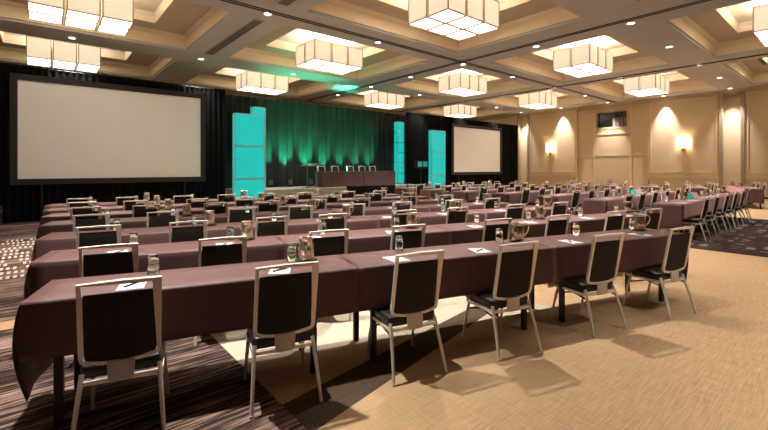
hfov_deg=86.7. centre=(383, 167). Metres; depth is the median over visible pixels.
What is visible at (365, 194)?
water pitcher
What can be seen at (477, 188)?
tablecloth
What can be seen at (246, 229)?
water pitcher
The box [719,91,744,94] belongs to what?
trim
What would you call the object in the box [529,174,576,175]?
trim
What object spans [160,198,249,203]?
tablecloth
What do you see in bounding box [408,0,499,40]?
lantern chandelier
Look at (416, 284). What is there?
banquet chair
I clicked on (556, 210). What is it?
banquet chair
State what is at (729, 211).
banquet chair
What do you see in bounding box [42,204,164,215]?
tablecloth
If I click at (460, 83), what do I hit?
lantern chandelier
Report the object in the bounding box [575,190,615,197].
tablecloth
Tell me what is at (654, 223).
banquet chair
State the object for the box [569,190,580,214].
banquet chair
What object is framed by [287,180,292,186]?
stage light
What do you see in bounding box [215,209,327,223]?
tablecloth
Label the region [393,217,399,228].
glass tumbler
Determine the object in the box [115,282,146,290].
notepad
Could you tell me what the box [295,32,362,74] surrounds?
lantern chandelier
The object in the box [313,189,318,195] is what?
water pitcher
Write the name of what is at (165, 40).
ceiling
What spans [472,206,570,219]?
tablecloth
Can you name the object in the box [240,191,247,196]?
water pitcher
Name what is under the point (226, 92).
wall
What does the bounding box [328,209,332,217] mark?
glass tumbler
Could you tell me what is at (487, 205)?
banquet chair
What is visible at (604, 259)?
banquet chair
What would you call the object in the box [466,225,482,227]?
notepad
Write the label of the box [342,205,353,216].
water pitcher
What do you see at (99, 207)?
banquet chair
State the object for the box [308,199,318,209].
water pitcher
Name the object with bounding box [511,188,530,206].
banquet chair
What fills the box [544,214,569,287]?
banquet chair
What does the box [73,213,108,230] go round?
banquet chair
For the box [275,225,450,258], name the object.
tablecloth
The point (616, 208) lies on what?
glass tumbler
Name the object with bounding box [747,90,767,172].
trim
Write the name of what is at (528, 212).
glass tumbler
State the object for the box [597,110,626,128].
window
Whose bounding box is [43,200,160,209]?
tablecloth
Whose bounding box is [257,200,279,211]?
banquet chair
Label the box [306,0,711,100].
trim
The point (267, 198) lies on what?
banquet chair
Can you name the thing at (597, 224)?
tablecloth
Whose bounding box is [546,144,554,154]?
wall sconce
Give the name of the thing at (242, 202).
banquet chair
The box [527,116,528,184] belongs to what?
trim
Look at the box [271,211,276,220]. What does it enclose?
glass tumbler
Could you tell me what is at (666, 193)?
banquet chair
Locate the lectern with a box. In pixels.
[301,156,321,187]
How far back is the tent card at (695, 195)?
10.17 m
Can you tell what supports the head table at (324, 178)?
on the stage platform
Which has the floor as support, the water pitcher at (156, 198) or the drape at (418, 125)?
the drape at (418, 125)
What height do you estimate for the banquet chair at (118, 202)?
0.902 m
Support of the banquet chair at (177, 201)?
on the floor
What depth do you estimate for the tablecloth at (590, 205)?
9.78 m
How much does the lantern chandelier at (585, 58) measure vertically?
1.033 m
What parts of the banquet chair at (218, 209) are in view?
backrest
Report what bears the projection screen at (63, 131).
on the floor
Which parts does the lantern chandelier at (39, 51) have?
panel, lamp shade, shade frame, panel, panel, shade frame, panel, lamp shade, panel, lamp shade, shade frame, panel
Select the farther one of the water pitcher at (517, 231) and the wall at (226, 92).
the wall at (226, 92)
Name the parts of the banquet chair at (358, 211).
backrest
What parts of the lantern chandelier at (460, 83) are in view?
lamp shade, shade frame, shade frame, lamp shade, ceiling plate, shade frame, lamp shade, lamp shade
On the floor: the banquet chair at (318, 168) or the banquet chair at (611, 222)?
the banquet chair at (611, 222)
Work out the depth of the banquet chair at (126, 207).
7.53 m
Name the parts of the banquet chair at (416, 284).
leg, leg, seat, seat frame, leg, backrest, frame, leg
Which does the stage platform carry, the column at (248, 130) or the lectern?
the lectern
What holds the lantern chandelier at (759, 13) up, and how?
hanging from the ceiling
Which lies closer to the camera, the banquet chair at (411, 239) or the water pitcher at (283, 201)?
the banquet chair at (411, 239)
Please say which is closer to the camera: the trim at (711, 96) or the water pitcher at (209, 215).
the water pitcher at (209, 215)
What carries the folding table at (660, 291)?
on the floor
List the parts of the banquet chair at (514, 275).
leg, leg, seat, seat frame, leg, backrest, frame, leg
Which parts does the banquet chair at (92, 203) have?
backrest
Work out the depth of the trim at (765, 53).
16.93 m
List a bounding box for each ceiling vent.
[204,18,264,54]
[276,0,296,6]
[757,58,767,64]
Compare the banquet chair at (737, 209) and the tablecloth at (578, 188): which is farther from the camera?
the tablecloth at (578, 188)
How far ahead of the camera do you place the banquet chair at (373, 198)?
9.67 m
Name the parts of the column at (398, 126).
glowing panel, glowing panel, glowing panel, glowing panel, glowing panel, glowing panel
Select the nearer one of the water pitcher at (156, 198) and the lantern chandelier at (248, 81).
the water pitcher at (156, 198)
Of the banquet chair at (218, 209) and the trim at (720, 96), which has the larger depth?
the trim at (720, 96)
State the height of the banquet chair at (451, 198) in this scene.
0.902 m
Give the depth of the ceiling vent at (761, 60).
16.09 m
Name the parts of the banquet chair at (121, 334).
leg, leg, frame, backrest, seat, seat frame, leg, leg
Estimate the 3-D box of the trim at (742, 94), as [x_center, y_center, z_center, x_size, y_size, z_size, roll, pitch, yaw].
[16.890,-1.025,19.167,0.060,5.050,0.140,0,0,-40]
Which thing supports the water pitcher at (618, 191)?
on the serving tray
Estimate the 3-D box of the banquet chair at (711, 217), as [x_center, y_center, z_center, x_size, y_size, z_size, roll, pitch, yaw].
[7.284,1.049,9.235,0.454,0.902,0.516,0,0,-41]
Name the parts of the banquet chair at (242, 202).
backrest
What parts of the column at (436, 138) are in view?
glowing panel, glowing panel, glowing panel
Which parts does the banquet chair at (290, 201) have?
backrest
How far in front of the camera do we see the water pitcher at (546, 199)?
7.94 m
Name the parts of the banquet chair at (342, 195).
backrest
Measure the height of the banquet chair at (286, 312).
0.902 m
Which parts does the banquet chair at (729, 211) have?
seat, backrest, frame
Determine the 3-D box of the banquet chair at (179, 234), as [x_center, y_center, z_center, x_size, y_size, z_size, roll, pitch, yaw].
[-2.320,1.049,4.807,0.454,0.902,0.516,0,0,-27]
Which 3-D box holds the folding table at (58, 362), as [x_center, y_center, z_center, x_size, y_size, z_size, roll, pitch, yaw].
[-1.206,1.131,2.905,1.925,0.739,0.460,0,0,-24]
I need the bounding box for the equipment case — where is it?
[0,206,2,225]
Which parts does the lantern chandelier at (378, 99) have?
lamp shade, shade frame, lamp shade, lamp shade, shade frame, lamp shade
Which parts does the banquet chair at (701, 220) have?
seat, frame, backrest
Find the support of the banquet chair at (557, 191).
on the floor
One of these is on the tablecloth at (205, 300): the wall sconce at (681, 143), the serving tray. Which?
the serving tray
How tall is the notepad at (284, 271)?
0.004 m
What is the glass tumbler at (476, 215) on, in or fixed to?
on the tablecloth at (461, 233)
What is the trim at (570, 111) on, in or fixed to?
attached to the wall at (695, 119)
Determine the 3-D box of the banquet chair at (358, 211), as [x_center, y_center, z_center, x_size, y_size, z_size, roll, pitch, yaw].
[-0.601,1.049,7.053,0.454,0.902,0.516,0,0,-26]
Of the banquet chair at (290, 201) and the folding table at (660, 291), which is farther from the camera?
the banquet chair at (290, 201)
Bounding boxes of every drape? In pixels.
[0,62,224,222]
[225,94,405,188]
[406,112,517,186]
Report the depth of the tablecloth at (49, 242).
4.70 m
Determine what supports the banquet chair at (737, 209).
on the floor
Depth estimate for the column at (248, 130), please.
13.74 m
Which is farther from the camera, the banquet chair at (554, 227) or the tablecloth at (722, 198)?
the tablecloth at (722, 198)
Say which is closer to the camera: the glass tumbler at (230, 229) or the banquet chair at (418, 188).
the glass tumbler at (230, 229)
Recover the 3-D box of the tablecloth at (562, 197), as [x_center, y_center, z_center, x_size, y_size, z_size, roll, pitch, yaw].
[5.172,1.025,11.656,2.040,0.549,0.568,0,0,-40]
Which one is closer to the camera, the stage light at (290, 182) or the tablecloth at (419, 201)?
the tablecloth at (419, 201)
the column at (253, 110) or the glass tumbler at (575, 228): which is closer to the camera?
the glass tumbler at (575, 228)
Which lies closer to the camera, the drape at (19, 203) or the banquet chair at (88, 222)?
the banquet chair at (88, 222)
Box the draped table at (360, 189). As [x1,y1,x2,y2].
[347,185,395,194]
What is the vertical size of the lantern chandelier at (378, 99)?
1.033 m
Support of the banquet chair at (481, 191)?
on the floor
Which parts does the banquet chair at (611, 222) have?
backrest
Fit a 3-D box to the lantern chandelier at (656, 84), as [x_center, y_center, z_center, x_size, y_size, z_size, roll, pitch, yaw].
[12.165,-4.003,18.842,1.936,1.033,1.281,0,0,-40]
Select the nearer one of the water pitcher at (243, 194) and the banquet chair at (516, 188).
the water pitcher at (243, 194)
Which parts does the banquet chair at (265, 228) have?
backrest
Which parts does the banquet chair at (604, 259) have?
leg, leg, seat, seat frame, leg, backrest, frame, leg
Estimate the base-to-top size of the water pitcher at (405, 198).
0.186 m
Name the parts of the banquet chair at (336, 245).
backrest, frame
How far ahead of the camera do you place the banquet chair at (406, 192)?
10.05 m
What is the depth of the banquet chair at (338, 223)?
5.37 m
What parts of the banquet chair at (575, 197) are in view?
backrest, frame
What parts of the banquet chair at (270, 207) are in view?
backrest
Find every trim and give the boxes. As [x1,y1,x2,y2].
[220,0,614,102]
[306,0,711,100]
[398,53,767,111]
[468,85,767,119]
[517,117,518,184]
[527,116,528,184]
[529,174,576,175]
[530,111,574,171]
[578,108,647,187]
[648,175,718,178]
[650,96,716,172]
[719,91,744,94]
[719,95,722,187]
[741,93,744,184]
[745,176,767,178]
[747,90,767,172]
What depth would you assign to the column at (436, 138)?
19.77 m
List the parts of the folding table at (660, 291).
leg, leg, leg, leg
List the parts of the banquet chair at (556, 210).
backrest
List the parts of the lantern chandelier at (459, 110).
lamp shade, lamp shade, lamp shade, lamp shade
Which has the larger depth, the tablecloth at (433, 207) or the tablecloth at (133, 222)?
the tablecloth at (433, 207)
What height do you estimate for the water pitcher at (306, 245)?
0.186 m
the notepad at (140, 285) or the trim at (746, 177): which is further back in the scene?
the trim at (746, 177)
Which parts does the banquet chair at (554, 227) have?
backrest, frame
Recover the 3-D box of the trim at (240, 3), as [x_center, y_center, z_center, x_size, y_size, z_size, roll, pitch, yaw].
[2.433,-3.765,14.170,28.600,0.030,0.155,0,0,-40]
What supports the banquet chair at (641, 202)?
on the floor
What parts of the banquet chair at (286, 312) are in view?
leg, leg, seat frame, seat, backrest, frame, leg, leg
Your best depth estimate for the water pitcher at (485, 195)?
8.88 m
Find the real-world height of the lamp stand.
1.833 m
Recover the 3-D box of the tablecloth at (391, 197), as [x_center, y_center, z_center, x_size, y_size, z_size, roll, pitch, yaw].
[0.163,1.025,10.444,2.044,0.549,0.567,0,0,-25]
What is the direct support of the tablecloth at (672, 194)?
on the folding table
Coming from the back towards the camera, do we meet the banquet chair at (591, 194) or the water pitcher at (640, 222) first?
the banquet chair at (591, 194)
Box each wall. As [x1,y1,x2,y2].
[225,91,405,114]
[477,88,767,196]
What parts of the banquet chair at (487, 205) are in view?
backrest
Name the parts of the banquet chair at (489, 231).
backrest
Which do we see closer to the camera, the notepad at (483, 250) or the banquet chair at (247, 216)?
the notepad at (483, 250)
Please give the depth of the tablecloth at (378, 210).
7.48 m
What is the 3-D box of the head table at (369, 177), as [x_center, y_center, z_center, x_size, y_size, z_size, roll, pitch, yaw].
[-0.376,0.476,19.210,1.902,0.655,0.638,0,0,-40]
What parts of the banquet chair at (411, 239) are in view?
backrest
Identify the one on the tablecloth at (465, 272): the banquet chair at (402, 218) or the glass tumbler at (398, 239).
the glass tumbler at (398, 239)
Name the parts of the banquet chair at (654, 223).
backrest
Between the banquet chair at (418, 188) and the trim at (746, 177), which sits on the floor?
the banquet chair at (418, 188)
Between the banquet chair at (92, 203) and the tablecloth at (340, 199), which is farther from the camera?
the tablecloth at (340, 199)
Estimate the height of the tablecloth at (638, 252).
0.549 m
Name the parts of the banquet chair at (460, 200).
backrest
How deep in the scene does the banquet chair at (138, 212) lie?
6.59 m
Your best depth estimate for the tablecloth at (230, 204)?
8.52 m
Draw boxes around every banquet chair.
[66,198,90,206]
[68,202,94,212]
[70,206,100,219]
[71,275,169,429]
[72,243,138,366]
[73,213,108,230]
[76,224,120,248]
[116,197,137,205]
[123,200,147,210]
[132,205,159,216]
[147,211,178,226]
[169,220,207,242]
[173,195,192,203]
[186,198,207,207]
[194,236,246,346]
[204,202,227,213]
[217,194,235,201]
[227,208,255,222]
[235,197,254,205]
[243,261,322,418]
[255,216,287,236]
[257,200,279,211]
[258,193,275,200]
[279,196,297,203]
[288,205,312,219]
[297,192,312,199]
[306,199,326,209]
[309,229,351,320]
[317,166,324,170]
[318,213,347,230]
[322,194,338,202]
[331,166,338,170]
[341,191,355,197]
[344,203,365,215]
[352,197,370,207]
[366,249,447,386]
[370,193,382,200]
[373,190,386,196]
[390,209,416,227]
[390,224,425,249]
[391,201,411,213]
[401,196,417,204]
[403,192,416,198]
[416,184,424,195]
[438,195,453,203]
[444,185,452,197]
[445,199,462,210]
[446,207,468,223]
[462,241,541,360]
[472,187,487,201]
[482,218,511,241]
[484,198,500,208]
[488,186,504,201]
[505,204,524,218]
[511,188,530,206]
[514,185,521,190]
[527,187,545,205]
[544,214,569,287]
[550,232,627,336]
[551,202,568,215]
[554,186,561,193]
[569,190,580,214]
[573,189,595,214]
[603,188,610,196]
[603,210,625,230]
[622,226,696,319]
[625,193,633,202]
[631,192,646,212]
[634,190,658,212]
[644,208,662,229]
[648,189,670,212]
[674,188,680,198]
[678,196,711,241]
[691,195,720,236]
[702,193,731,231]
[710,191,739,227]
[721,190,746,223]
[726,189,751,220]
[747,183,767,206]
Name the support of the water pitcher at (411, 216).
on the serving tray
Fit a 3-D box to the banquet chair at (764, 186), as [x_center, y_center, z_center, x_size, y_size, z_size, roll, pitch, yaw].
[14.558,1.049,15.865,0.516,0.902,0.454,0,0,31]
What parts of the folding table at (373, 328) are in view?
leg, leg, leg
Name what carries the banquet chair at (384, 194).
on the floor
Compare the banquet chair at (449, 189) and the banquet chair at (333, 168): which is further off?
the banquet chair at (333, 168)
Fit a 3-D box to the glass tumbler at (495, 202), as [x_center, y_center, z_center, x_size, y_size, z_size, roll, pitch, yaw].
[2.066,0.682,7.501,0.079,0.138,0.079,0,0,-40]
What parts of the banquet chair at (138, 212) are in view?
backrest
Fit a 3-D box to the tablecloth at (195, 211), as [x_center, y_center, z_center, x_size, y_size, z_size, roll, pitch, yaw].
[-2.687,0.913,7.792,1.997,0.325,0.567,0,0,-25]
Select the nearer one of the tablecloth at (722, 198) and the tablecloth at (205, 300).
the tablecloth at (205, 300)
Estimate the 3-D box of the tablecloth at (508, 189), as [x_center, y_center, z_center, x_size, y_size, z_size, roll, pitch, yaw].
[4.733,0.913,15.054,1.997,0.325,0.568,0,0,-40]
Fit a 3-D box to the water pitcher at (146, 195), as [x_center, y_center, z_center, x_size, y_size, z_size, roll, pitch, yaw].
[-5.372,0.651,9.192,0.176,0.186,0.130,0,0,33]
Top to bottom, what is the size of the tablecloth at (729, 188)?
0.549 m
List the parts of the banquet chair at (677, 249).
leg, leg, seat, seat frame, leg, backrest, frame, leg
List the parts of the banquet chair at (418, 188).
backrest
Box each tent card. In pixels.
[687,193,693,198]
[691,192,698,197]
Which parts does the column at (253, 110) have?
glowing panel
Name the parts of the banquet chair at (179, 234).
backrest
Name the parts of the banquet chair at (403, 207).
backrest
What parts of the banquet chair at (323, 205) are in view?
backrest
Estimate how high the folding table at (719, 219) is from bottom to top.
0.739 m
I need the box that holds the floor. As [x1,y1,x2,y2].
[0,201,767,429]
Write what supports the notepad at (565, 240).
on the tablecloth at (638, 252)
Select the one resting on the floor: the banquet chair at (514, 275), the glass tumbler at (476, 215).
the banquet chair at (514, 275)
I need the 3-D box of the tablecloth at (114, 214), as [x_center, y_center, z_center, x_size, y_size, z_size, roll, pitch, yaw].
[-4.500,1.025,6.928,2.044,0.549,0.567,0,0,-25]
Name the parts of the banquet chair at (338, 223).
backrest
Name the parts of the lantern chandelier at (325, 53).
lamp shade, shade frame, panel, panel, lamp shade, shade frame, panel, ceiling plate, panel, shade frame, lamp shade, panel, panel, shade frame, lamp shade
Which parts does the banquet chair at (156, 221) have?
backrest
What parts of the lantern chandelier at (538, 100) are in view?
lamp shade, shade frame, lamp shade, shade frame, lamp shade, lamp shade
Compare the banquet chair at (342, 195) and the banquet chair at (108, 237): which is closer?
the banquet chair at (108, 237)
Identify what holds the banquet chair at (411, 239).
on the floor
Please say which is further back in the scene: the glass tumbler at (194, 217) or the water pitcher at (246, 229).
the glass tumbler at (194, 217)
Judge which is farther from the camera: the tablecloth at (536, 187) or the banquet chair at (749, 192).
the tablecloth at (536, 187)
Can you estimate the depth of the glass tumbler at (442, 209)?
6.96 m
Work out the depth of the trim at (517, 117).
28.12 m
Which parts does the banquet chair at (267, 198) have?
backrest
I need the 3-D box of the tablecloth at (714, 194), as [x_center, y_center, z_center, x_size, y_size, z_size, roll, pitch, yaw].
[9.784,1.025,11.794,2.040,0.549,0.568,0,0,-40]
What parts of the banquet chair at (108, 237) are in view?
backrest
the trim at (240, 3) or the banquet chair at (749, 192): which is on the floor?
the banquet chair at (749, 192)
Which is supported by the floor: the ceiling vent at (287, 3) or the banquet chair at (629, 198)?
the banquet chair at (629, 198)
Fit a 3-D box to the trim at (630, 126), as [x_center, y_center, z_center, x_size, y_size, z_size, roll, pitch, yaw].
[13.241,-0.930,23.729,0.030,4.860,3.820,0,0,-40]
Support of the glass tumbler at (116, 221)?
on the tablecloth at (49, 242)
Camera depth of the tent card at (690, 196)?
9.95 m
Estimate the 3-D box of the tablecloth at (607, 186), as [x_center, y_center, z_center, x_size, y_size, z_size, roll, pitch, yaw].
[9.806,1.025,17.684,0.569,0.549,2.044,0,0,33]
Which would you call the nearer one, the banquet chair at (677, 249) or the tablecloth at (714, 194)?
the banquet chair at (677, 249)
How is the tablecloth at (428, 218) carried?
on the folding table
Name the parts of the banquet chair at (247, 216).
backrest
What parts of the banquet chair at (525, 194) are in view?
backrest, frame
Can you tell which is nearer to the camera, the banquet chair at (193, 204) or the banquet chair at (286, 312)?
the banquet chair at (286, 312)
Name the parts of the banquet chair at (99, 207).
backrest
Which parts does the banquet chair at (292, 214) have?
backrest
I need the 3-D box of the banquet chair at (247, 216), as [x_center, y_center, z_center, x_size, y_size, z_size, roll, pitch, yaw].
[-2.235,1.049,6.285,0.454,0.902,0.516,0,0,-27]
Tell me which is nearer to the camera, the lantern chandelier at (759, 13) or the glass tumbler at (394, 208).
the glass tumbler at (394, 208)
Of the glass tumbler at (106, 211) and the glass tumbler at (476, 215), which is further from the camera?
the glass tumbler at (106, 211)
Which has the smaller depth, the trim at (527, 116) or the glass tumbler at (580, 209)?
the glass tumbler at (580, 209)
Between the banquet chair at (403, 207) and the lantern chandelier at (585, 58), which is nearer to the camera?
the banquet chair at (403, 207)
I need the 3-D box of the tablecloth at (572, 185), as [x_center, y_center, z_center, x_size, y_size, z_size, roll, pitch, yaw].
[8.547,1.025,18.479,0.567,0.549,2.044,0,0,33]
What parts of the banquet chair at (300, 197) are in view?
backrest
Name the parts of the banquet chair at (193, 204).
backrest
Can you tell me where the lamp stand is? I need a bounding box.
[414,161,427,185]
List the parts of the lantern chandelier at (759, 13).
lamp shade, panel, panel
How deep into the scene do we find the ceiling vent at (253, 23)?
11.54 m
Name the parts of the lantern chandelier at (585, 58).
lamp shade, shade frame, panel, panel, panel, lamp shade, shade frame, panel, ceiling plate, shade frame, panel, shade frame, panel, lamp shade, lamp shade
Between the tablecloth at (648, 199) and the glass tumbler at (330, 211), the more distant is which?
the tablecloth at (648, 199)
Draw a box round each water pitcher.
[143,193,149,200]
[153,195,159,204]
[164,199,172,208]
[182,203,191,215]
[205,210,214,224]
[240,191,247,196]
[240,220,252,238]
[258,193,265,200]
[280,196,287,204]
[298,236,313,261]
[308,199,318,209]
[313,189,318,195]
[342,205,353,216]
[364,193,371,200]
[402,196,411,204]
[406,212,420,227]
[442,191,449,197]
[448,200,459,210]
[483,193,490,201]
[510,222,528,241]
[535,206,546,218]
[543,196,551,205]
[615,189,622,195]
[622,201,632,212]
[632,214,650,229]
[681,191,688,198]
[703,188,710,194]
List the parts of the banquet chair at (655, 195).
backrest, frame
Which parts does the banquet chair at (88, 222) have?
backrest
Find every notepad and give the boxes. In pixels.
[107,249,127,252]
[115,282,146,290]
[268,268,291,274]
[382,256,410,262]
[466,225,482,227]
[467,248,492,253]
[556,239,582,243]
[628,233,652,236]
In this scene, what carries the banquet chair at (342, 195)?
on the floor
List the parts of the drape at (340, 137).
hanging rail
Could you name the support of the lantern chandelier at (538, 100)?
hanging from the ceiling
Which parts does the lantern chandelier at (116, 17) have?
shade frame, panel, lamp shade, shade frame, panel, panel, shade frame, shade frame, panel, lamp shade, panel, shade frame, lamp shade, shade frame, panel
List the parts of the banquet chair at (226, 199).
backrest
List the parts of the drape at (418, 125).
hanging rail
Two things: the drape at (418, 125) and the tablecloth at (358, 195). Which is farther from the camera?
the drape at (418, 125)
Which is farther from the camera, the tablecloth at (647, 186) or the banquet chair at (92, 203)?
the tablecloth at (647, 186)
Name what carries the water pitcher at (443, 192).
on the serving tray
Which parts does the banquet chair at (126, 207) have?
backrest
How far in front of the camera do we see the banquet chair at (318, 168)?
18.21 m
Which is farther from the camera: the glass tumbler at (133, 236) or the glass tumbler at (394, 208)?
the glass tumbler at (394, 208)
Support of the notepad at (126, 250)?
on the tablecloth at (56, 264)
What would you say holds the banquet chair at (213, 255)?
on the floor
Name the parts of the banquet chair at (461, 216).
backrest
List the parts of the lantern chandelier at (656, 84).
lamp shade, shade frame, lamp shade, shade frame, shade frame, shade frame, lamp shade, lamp shade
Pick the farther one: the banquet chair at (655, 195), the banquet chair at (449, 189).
the banquet chair at (449, 189)
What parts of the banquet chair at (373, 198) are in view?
backrest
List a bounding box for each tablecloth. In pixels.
[12,255,358,401]
[24,236,283,299]
[31,223,237,261]
[36,214,204,238]
[39,208,182,225]
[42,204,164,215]
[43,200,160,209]
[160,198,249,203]
[172,201,269,208]
[191,204,297,214]
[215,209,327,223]
[234,215,380,236]
[255,196,331,200]
[274,198,354,203]
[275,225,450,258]
[293,201,389,209]
[325,205,430,216]
[331,194,399,197]
[339,239,557,311]
[359,196,428,200]
[366,210,486,227]
[383,198,464,205]
[395,186,432,195]
[420,188,460,198]
[422,202,510,211]
[431,218,570,244]
[453,189,496,202]
[460,186,493,189]
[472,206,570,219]
[491,191,538,203]
[507,187,525,191]
[524,228,688,281]
[530,189,566,194]
[535,186,553,189]
[538,193,588,206]
[544,212,659,233]
[561,187,593,191]
[562,184,581,187]
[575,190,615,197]
[583,196,637,214]
[604,184,617,189]
[608,188,628,194]
[621,193,661,206]
[644,185,659,191]
[647,191,680,200]
[652,199,707,230]
[682,195,724,212]
[686,186,706,195]
[709,193,740,207]
[726,185,749,192]
[734,186,763,203]
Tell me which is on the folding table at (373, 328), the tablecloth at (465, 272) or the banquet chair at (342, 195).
the tablecloth at (465, 272)
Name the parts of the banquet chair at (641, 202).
backrest, frame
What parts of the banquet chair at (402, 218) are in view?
backrest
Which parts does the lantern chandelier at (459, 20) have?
lamp shade, shade frame, panel, shade frame, panel, shade frame, lamp shade, panel, shade frame, panel, panel, shade frame, lamp shade, panel, shade frame, lamp shade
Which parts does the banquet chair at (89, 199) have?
backrest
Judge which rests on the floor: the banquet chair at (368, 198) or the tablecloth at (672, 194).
the banquet chair at (368, 198)
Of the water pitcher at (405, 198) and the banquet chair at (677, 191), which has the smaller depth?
the water pitcher at (405, 198)
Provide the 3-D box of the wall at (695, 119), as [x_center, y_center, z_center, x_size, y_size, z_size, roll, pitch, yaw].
[15.352,-1.510,21.206,0.220,6.020,27.800,0,0,-40]
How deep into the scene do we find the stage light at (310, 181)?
18.03 m
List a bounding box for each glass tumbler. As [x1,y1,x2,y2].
[104,210,110,218]
[113,218,119,229]
[129,232,137,246]
[147,253,159,274]
[171,207,175,215]
[192,215,197,225]
[226,226,233,239]
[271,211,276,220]
[287,243,296,261]
[320,221,325,233]
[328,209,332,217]
[392,206,396,214]
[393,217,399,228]
[395,235,402,251]
[440,204,444,211]
[474,213,479,222]
[494,201,497,208]
[495,228,502,242]
[526,210,530,218]
[572,222,579,235]
[578,207,582,215]
[613,205,618,210]
[629,218,635,229]
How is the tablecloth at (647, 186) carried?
on the folding table
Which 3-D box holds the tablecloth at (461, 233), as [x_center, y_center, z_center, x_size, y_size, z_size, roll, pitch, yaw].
[1.603,0.913,5.549,1.997,0.325,0.568,0,0,-25]
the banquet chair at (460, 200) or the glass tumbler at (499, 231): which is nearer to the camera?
the glass tumbler at (499, 231)
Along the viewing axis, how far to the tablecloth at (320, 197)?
10.36 m
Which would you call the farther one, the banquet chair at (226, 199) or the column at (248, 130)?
the column at (248, 130)
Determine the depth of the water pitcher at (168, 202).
7.30 m
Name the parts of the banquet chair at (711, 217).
seat, frame, backrest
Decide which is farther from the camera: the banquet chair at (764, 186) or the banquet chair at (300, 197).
the banquet chair at (764, 186)
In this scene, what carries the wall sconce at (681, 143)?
attached to the wall at (695, 119)
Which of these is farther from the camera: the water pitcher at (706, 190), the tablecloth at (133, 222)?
the water pitcher at (706, 190)
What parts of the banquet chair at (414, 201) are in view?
backrest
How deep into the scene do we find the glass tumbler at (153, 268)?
2.87 m
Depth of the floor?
3.00 m
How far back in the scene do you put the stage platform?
16.08 m
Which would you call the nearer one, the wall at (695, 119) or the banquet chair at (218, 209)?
the banquet chair at (218, 209)
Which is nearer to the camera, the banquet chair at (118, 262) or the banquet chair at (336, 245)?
the banquet chair at (118, 262)
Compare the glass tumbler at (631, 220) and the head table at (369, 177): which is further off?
the head table at (369, 177)
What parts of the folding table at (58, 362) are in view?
leg, leg, leg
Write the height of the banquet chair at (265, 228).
0.902 m
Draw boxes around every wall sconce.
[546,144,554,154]
[676,137,689,151]
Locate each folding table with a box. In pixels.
[53,318,316,426]
[353,309,526,360]
[529,272,663,321]
[684,217,720,229]
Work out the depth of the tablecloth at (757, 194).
14.88 m
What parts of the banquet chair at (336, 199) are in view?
backrest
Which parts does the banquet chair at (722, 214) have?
seat, backrest, frame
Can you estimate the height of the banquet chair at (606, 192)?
0.902 m
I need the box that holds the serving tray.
[295,258,316,261]
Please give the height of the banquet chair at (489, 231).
0.902 m
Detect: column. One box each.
[232,113,264,197]
[250,107,265,188]
[394,121,403,183]
[428,130,445,198]
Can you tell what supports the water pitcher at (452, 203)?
on the serving tray
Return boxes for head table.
[315,171,362,186]
[363,171,394,184]
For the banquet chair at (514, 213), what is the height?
0.902 m
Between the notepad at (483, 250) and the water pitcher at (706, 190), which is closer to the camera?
the notepad at (483, 250)
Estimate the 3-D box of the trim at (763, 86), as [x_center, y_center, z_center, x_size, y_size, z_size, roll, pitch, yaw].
[15.245,-3.710,21.115,0.060,0.120,27.800,0,0,-40]
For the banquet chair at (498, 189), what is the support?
on the floor
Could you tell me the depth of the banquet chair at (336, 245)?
3.96 m
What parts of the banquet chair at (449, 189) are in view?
backrest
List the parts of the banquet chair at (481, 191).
backrest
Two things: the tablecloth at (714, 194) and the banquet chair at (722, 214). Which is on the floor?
the banquet chair at (722, 214)
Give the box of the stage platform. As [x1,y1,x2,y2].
[225,184,419,196]
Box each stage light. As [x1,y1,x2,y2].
[267,180,273,187]
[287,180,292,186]
[308,179,313,185]
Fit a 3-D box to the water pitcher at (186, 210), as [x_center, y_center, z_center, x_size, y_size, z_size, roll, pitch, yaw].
[-3.105,0.651,6.393,0.176,0.186,0.130,0,0,28]
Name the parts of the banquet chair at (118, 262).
backrest, frame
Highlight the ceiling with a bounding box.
[0,0,767,118]
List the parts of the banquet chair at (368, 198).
backrest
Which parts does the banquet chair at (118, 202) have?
backrest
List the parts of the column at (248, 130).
glowing panel, glowing panel, glowing panel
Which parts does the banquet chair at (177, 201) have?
backrest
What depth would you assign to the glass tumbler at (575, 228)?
4.53 m
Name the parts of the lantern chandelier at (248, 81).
lamp shade, lamp shade, shade frame, shade frame, lamp shade, shade frame, lamp shade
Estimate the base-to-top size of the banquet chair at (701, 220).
0.902 m
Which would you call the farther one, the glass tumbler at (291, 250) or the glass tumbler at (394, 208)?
the glass tumbler at (394, 208)
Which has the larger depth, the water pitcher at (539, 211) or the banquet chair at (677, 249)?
the water pitcher at (539, 211)
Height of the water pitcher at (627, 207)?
0.186 m
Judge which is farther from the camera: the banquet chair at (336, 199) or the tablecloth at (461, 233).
the banquet chair at (336, 199)
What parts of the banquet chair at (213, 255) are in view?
leg, backrest, frame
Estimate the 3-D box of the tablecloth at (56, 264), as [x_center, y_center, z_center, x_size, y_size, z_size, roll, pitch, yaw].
[-2.026,1.025,3.881,2.044,0.549,0.566,0,0,-25]
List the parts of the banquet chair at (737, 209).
backrest, frame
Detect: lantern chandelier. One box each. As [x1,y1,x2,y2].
[26,35,100,72]
[27,0,133,35]
[236,70,287,94]
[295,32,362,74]
[364,91,404,108]
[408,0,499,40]
[438,69,486,96]
[443,104,476,117]
[518,91,556,108]
[553,38,612,77]
[624,74,669,96]
[752,4,767,46]
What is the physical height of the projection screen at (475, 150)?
3.980 m
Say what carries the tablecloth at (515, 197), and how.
on the folding table
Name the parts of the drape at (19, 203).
hanging rail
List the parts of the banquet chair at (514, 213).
backrest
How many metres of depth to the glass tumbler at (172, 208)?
6.32 m
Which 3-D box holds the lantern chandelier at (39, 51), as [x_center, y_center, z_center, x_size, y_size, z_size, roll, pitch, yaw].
[-10.880,-4.003,13.848,1.936,1.033,1.281,0,0,-40]
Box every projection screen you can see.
[10,73,205,216]
[451,123,501,181]

